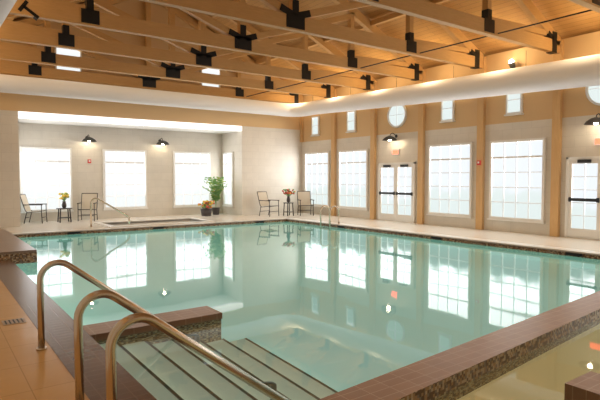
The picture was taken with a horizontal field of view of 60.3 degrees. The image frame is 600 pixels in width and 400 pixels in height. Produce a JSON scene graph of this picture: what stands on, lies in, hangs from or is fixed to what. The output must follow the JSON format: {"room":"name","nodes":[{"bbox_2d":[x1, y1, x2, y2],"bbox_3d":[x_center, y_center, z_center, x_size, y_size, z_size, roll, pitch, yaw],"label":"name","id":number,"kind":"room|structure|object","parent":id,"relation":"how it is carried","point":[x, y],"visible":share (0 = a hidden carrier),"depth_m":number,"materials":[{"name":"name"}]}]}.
{"room":"indoor swimming pool","nodes":[
{"label":"indoor swimming pool","id":0,"kind":"room"},
{"bbox_2d":[18,123,221,221],"bbox_3d":[-6.934,-1.185,20.826,8.900,3.750,0.300,-2,3,-36],"label":"wall","id":1,"kind":"structure","parent":0,"point":[87,177],"depth_m":20.45,"materials":[{"name":"paint"}]},
{"bbox_2d":[20,146,73,212],"bbox_3d":[-9.265,-0.735,18.897,1.780,2.380,0.110,-2,3,-36],"label":"window","id":2,"kind":"structure","parent":1,"relation":"in","point":[45,172],"depth_m":18.91,"materials":[{"name":"white"}]},
{"bbox_2d":[82,135,96,141],"bbox_3d":[-7.939,-2.332,19.450,0.539,0.303,0.564,0,3,5],"label":"lamp","id":3,"kind":"object","parent":1,"relation":"attached to","point":[87,139],"visible":1,"depth_m":19.34,"materials":[{"name":"black metal"}]},
{"bbox_2d":[103,149,147,209],"bbox_3d":[-6.951,-0.808,20.576,1.780,2.380,0.110,-2,3,-36],"label":"window","id":4,"kind":"structure","parent":1,"relation":"in","point":[124,171],"depth_m":20.59,"materials":[{"name":"white"}]},
{"bbox_2d":[156,138,169,144],"bbox_3d":[-5.617,-2.406,21.136,0.539,0.303,0.564,0,3,5],"label":"lamp","id":5,"kind":"object","parent":1,"relation":"attached to","point":[161,142],"visible":1,"depth_m":21.04,"materials":[{"name":"black metal"}]},
{"bbox_2d":[173,151,210,207],"bbox_3d":[-4.637,-0.882,22.256,1.780,2.380,0.110,-2,3,-36],"label":"window","id":6,"kind":"structure","parent":1,"relation":"in","point":[190,169],"depth_m":22.24,"materials":[{"name":"white"}]},
{"bbox_2d":[0,0,301,226],"bbox_3d":[-6.196,-3.579,19.959,14.800,8.611,1.800,-2,3,-36],"label":"wall","id":7,"kind":"structure","parent":0,"point":[36,109],"depth_m":19.55,"materials":[{"name":"white paint"}]},
{"bbox_2d":[54,47,81,71],"bbox_3d":[-7.859,-4.843,17.513,0.910,1.190,0.110,-2,3,-36],"label":"window","id":8,"kind":"structure","parent":7,"relation":"in","point":[62,51],"depth_m":17.55,"materials":[{"name":"white glass"}]},
{"bbox_2d":[200,68,219,86],"bbox_3d":[-3.571,-4.979,20.625,0.910,1.190,0.110,-2,3,-36],"label":"window","id":9,"kind":"structure","parent":7,"relation":"in","point":[209,70],"depth_m":20.67,"materials":[{"name":"white glass"}]},
{"bbox_2d":[222,132,238,214],"bbox_3d":[-2.926,-1.263,22.623,0.300,3.750,1.500,-2,3,-36],"label":"wall","id":10,"kind":"structure","parent":0,"point":[230,142],"depth_m":22.24,"materials":[{"name":"paint"}]},
{"bbox_2d":[222,152,233,206],"bbox_3d":[-3.151,-0.897,22.600,0.110,2.380,0.910,-2,3,-36],"label":"window","id":11,"kind":"structure","parent":10,"relation":"in","point":[228,157],"depth_m":22.60,"materials":[{"name":"white"}]},
{"bbox_2d":[0,213,599,399],"bbox_3d":[0.564,1.877,10.885,14.800,1.500,24.800,-2,3,-36],"label":"floor","id":12,"kind":"structure","parent":0,"point":[26,373],"depth_m":6.17,"materials":[{"name":"tile"}]},
{"bbox_2d":[2,318,25,325],"bbox_3d":[-3.176,1.349,5.729,0.220,0.006,0.220,-2,3,-36],"label":"floor drain","id":13,"kind":"object","parent":12,"relation":"on","point":[18,320],"visible":1,"depth_m":5.72,"materials":[{"name":"beige"}]},
{"bbox_2d":[20,194,46,223],"bbox_3d":[-9.374,0.303,18.168,0.750,1.016,0.616,0,3,-11],"label":"patio chair","id":14,"kind":"object","parent":12,"relation":"on","point":[23,197],"visible":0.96,"depth_m":17.99,"materials":[{"name":"beige fabric"}]},
{"bbox_2d":[56,208,71,222],"bbox_3d":[-8.456,0.544,18.520,0.540,0.502,0.540,-2,3,-36],"label":"side table","id":15,"kind":"object","parent":12,"relation":"on","point":[68,209],"visible":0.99,"depth_m":18.47,"materials":[{"name":"brown metal"}]},
{"bbox_2d":[58,192,70,207],"bbox_3d":[-8.454,-0.002,18.502,0.427,0.583,0.433,-2,3,-36],"label":"flower vase","id":16,"kind":"object","parent":15,"relation":"on","point":[63,195],"visible":0.98,"depth_m":18.44,"materials":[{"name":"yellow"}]},
{"bbox_2d":[77,193,97,220],"bbox_3d":[-7.898,0.257,19.226,0.616,1.016,0.750,0,3,-11],"label":"patio chair","id":17,"kind":"object","parent":12,"relation":"on","point":[86,198],"visible":0.98,"depth_m":19.44,"materials":[{"name":"beige fabric"}]},
{"bbox_2d":[90,198,129,226],"bbox_3d":[-6.272,0.383,17.046,1.299,0.948,0.090,-2,3,-36],"label":"pool handrail","id":18,"kind":"object","parent":12,"relation":"on","point":[92,199],"visible":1,"depth_m":16.84,"materials":[{"name":"silver metal"}]},
{"bbox_2d":[94,218,215,227],"bbox_3d":[-5.084,0.837,18.195,3.700,0.140,1.970,-2,3,-36],"label":"hot tub","id":19,"kind":"object","parent":12,"relation":"on","point":[115,224],"visible":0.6,"depth_m":18.18,"materials":[{"name":"white tile"}]},
{"bbox_2d":[198,200,214,215],"bbox_3d":[-3.895,0.327,21.618,0.690,0.662,0.674,0,3,2],"label":"flower planter","id":20,"kind":"object","parent":12,"relation":"on","point":[206,210],"visible":1,"depth_m":21.46,"materials":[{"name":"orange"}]},
{"bbox_2d":[202,177,228,214],"bbox_3d":[-3.650,-0.192,22.216,1.103,1.645,1.002,1,3,20],"label":"potted palm","id":21,"kind":"object","parent":12,"relation":"on","point":[217,184],"visible":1,"depth_m":22.12,"materials":[{"name":"green plant"}]},
{"bbox_2d":[257,191,278,216],"bbox_3d":[-1.327,0.159,21.469,0.750,1.016,0.616,2,3,39],"label":"patio chair","id":22,"kind":"object","parent":12,"relation":"on","point":[262,195],"visible":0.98,"depth_m":21.51,"materials":[{"name":"beige fabric"}]},
{"bbox_2d":[283,202,293,215],"bbox_3d":[-0.482,0.383,21.627,0.440,0.551,0.440,-2,3,-36],"label":"side table","id":23,"kind":"object","parent":12,"relation":"on","point":[287,211],"visible":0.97,"depth_m":21.65,"materials":[{"name":"brown metal"}]},
{"bbox_2d":[282,188,294,202],"bbox_3d":[-0.470,-0.193,21.609,0.592,0.595,0.560,-2,3,-36],"label":"flower vase","id":24,"kind":"object","parent":23,"relation":"on","point":[288,192],"visible":1,"depth_m":21.55,"materials":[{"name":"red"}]},
{"bbox_2d":[0,218,599,399],"bbox_3d":[0.603,1.163,9.923,10.730,0.290,18.250,-2,3,-36],"label":"swimming pool","id":25,"kind":"object","parent":12,"relation":"in","point":[309,310],"visible":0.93,"depth_m":6.54,"materials":[{"name":"liquid"}]},
{"bbox_2d":[36,259,175,350],"bbox_3d":[-1.887,1.005,5.167,1.372,0.917,0.090,-2,3,-36],"label":"pool handrail","id":26,"kind":"object","parent":25,"relation":"attached to","point":[59,262],"visible":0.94,"depth_m":4.79,"materials":[{"name":"silver metal"}]},
{"bbox_2d":[74,290,149,399],"bbox_3d":[-0.971,1.062,3.857,1.372,0.917,0.090,-2,3,-36],"label":"pool handrail","id":27,"kind":"object","parent":25,"relation":"attached to","point":[78,315],"visible":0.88,"depth_m":3.47,"materials":[{"name":"silver metal"}]},
{"bbox_2d":[105,313,288,399],"bbox_3d":[-0.530,1.089,3.250,1.372,0.917,0.090,-2,3,-36],"label":"pool handrail","id":28,"kind":"object","parent":25,"relation":"attached to","point":[110,349],"visible":1,"depth_m":3.02,"materials":[{"name":"silver metal"}]},
{"bbox_2d":[320,205,339,226],"bbox_3d":[1.040,0.548,17.854,0.467,0.736,0.590,-2,3,-36],"label":"pool ladder","id":29,"kind":"object","parent":25,"relation":"on","point":[329,222],"visible":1,"depth_m":17.74,"materials":[{"name":"silver metal"}]},
{"bbox_2d":[297,191,313,215],"bbox_3d":[0.227,0.137,21.974,0.616,1.016,0.750,0,3,-11],"label":"patio chair","id":30,"kind":"object","parent":12,"relation":"on","point":[303,197],"visible":1,"depth_m":22.20,"materials":[{"name":"beige fabric"}]},
{"bbox_2d":[5,0,599,96],"bbox_3d":[1.093,-5.673,9.826,14.800,3.785,23.600,-2,3,-36],"label":"ceiling","id":31,"kind":"structure","parent":0,"point":[569,19],"depth_m":15.61,"materials":[{"name":"brown wood"}]},
{"bbox_2d":[0,0,301,102],"bbox_3d":[-5.608,-5.979,19.045,14.050,3.726,0.174,-2,3,-36],"label":"roof truss","id":32,"kind":"object","parent":31,"relation":"attached to","point":[6,66],"visible":0.7,"depth_m":18.94,"materials":[{"name":"brown wood"}]},
{"bbox_2d":[0,0,334,97],"bbox_3d":[-4.285,-5.900,17.226,14.050,3.726,0.174,-2,3,-36],"label":"roof truss","id":33,"kind":"object","parent":31,"relation":"attached to","point":[8,51],"visible":0.75,"depth_m":17.09,"materials":[{"name":"brown wood"}]},
{"bbox_2d":[0,0,374,89],"bbox_3d":[-2.904,-5.817,15.327,14.050,3.726,0.174,-2,3,-36],"label":"roof truss","id":34,"kind":"object","parent":31,"relation":"attached to","point":[13,31],"visible":0.89,"depth_m":14.98,"materials":[{"name":"brown wood"}]},
{"bbox_2d":[9,0,423,80],"bbox_3d":[-1.523,-5.722,13.428,14.050,3.751,0.174,-2,3,-36],"label":"roof truss","id":35,"kind":"object","parent":31,"relation":"attached to","point":[61,11],"visible":0.96,"depth_m":13.17,"materials":[{"name":"brown wood"}]},
{"bbox_2d":[140,0,483,68],"bbox_3d":[-0.141,-5.651,11.528,14.050,3.726,0.174,-2,3,-36],"label":"roof truss","id":36,"kind":"object","parent":31,"relation":"attached to","point":[289,18],"visible":0.99,"depth_m":12.13,"materials":[{"name":"brown wood"}]},
{"bbox_2d":[354,0,560,54],"bbox_3d":[1.240,-5.568,9.629,14.050,3.726,0.174,-2,3,-36],"label":"roof truss","id":37,"kind":"object","parent":31,"relation":"attached to","point":[543,37],"visible":1,"depth_m":11.88,"materials":[{"name":"brown wood"}]},
{"bbox_2d":[568,0,599,12],"bbox_3d":[2.621,-5.485,7.729,14.050,3.726,0.174,-2,3,-36],"label":"roof truss","id":38,"kind":"object","parent":31,"relation":"attached to","point":[594,5],"visible":1,"depth_m":9.91,"materials":[{"name":"brown wood"}]},
{"bbox_2d":[300,31,599,236],"bbox_3d":[6.910,-1.672,14.231,0.420,5.300,23.000,-2,3,-36],"label":"wall","id":39,"kind":"structure","parent":0,"point":[560,116],"depth_m":15.92,"materials":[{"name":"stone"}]},
{"bbox_2d":[0,0,599,116],"bbox_3d":[1.227,-3.208,10.022,13.090,1.265,22.384,-2,3,-36],"label":"air duct","id":40,"kind":"object","parent":39,"relation":"attached to","point":[584,71],"visible":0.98,"depth_m":16.51,"materials":[{"name":"white fabric"}]},
{"bbox_2d":[310,116,319,136],"bbox_3d":[0.665,-3.215,22.521,0.110,0.860,0.560,-2,3,-36],"label":"window","id":41,"kind":"structure","parent":39,"relation":"in","point":[315,121],"depth_m":22.57,"materials":[{"name":"white glass"}]},
{"bbox_2d":[305,151,329,207],"bbox_3d":[0.724,-0.894,22.541,0.110,2.380,1.780,-2,3,-36],"label":"window","id":42,"kind":"structure","parent":39,"relation":"in","point":[317,164],"depth_m":22.48,"materials":[{"name":"white"}]},
{"bbox_2d":[345,110,356,132],"bbox_3d":[2.046,-3.132,20.621,0.110,0.860,0.560,-2,3,-36],"label":"window","id":43,"kind":"structure","parent":39,"relation":"in","point":[351,115],"depth_m":20.66,"materials":[{"name":"white glass"}]},
{"bbox_2d":[338,149,368,210],"bbox_3d":[2.105,-0.811,20.642,0.110,2.380,1.780,-2,3,-36],"label":"window","id":44,"kind":"structure","parent":39,"relation":"in","point":[353,165],"depth_m":20.64,"materials":[{"name":"white"}]},
{"bbox_2d":[382,133,397,140],"bbox_3d":[3.239,-2.273,18.547,0.564,0.303,0.539,0,3,5],"label":"lamp","id":45,"kind":"object","parent":39,"relation":"attached to","point":[388,138],"visible":1,"depth_m":18.43,"materials":[{"name":"black metal"}]},
{"bbox_2d":[392,149,399,154],"bbox_3d":[3.479,-1.740,18.755,0.049,0.200,0.340,-2,3,-36],"label":"exit sign","id":46,"kind":"object","parent":39,"relation":"attached to","point":[394,151],"visible":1,"depth_m":18.70,"materials":[{"name":"white paint"}]},
{"bbox_2d":[377,162,415,222],"bbox_3d":[3.478,-0.288,18.756,0.130,2.140,1.800,-2,3,-36],"label":"door","id":47,"kind":"structure","parent":39,"relation":"in","point":[396,181],"depth_m":18.70,"materials":[{"name":"glass"},{"name":"white painted frame"},{"name":"black metal"}]},
{"bbox_2d":[387,105,406,127],"bbox_3d":[3.506,-3.077,18.654,0.060,0.920,0.920,-2,3,-36],"label":"window","id":48,"kind":"structure","parent":39,"relation":"in","point":[396,115],"depth_m":18.65,"materials":[{"name":"white glass"}]},
{"bbox_2d":[439,100,455,122],"bbox_3d":[4.809,-2.967,16.823,0.110,0.860,0.560,-2,3,-36],"label":"window","id":49,"kind":"structure","parent":39,"relation":"in","point":[447,107],"depth_m":16.85,"materials":[{"name":"white glass"}]},
{"bbox_2d":[426,142,472,217],"bbox_3d":[4.867,-0.645,16.843,0.110,2.380,1.780,-2,3,-36],"label":"window","id":50,"kind":"structure","parent":39,"relation":"in","point":[450,166],"depth_m":16.82,"materials":[{"name":"white"}]},
{"bbox_2d":[508,59,515,68],"bbox_3d":[6.032,-3.768,14.677,0.224,0.449,0.180,-2,3,-36],"label":"spotlight fixture","id":51,"kind":"object","parent":39,"relation":"attached to","point":[511,63],"visible":0.82,"depth_m":14.62,"materials":[{"name":"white metal"}]},
{"bbox_2d":[504,93,523,115],"bbox_3d":[6.190,-2.884,14.923,0.110,0.860,0.560,-2,3,-36],"label":"window","id":52,"kind":"structure","parent":39,"relation":"in","point":[514,102],"depth_m":14.96,"materials":[{"name":"white glass"}]},
{"bbox_2d":[487,137,546,223],"bbox_3d":[6.249,-0.562,14.944,0.110,2.380,1.780,-2,3,-36],"label":"window","id":53,"kind":"structure","parent":39,"relation":"in","point":[517,167],"depth_m":14.92,"materials":[{"name":"white"}]},
{"bbox_2d":[564,156,599,240],"bbox_3d":[7.622,-0.040,13.057,0.130,2.140,1.800,-2,3,-36],"label":"door","id":54,"kind":"structure","parent":39,"relation":"in","point":[582,187],"depth_m":13.44,"materials":[{"name":"glass"},{"name":"white painted frame"},{"name":"black metal"}]},
{"bbox_2d":[584,113,599,124],"bbox_3d":[7.383,-2.024,12.848,0.564,0.303,0.539,0,3,5],"label":"lamp","id":55,"kind":"object","parent":39,"relation":"attached to","point":[596,120],"visible":1,"depth_m":12.78,"materials":[{"name":"black metal"}]},
{"bbox_2d":[585,85,599,105],"bbox_3d":[7.650,-2.828,12.956,0.060,0.920,0.920,-2,3,-36],"label":"window","id":56,"kind":"structure","parent":39,"relation":"in","point":[592,93],"depth_m":13.18,"materials":[{"name":"white glass"}]},
{"bbox_2d":[594,137,599,144],"bbox_3d":[7.623,-1.491,13.057,0.049,0.200,0.340,-2,3,-36],"label":"exit sign","id":57,"kind":"object","parent":39,"relation":"attached to","point":[596,139],"visible":1,"depth_m":13.12,"materials":[{"name":"white paint"}]}
]}

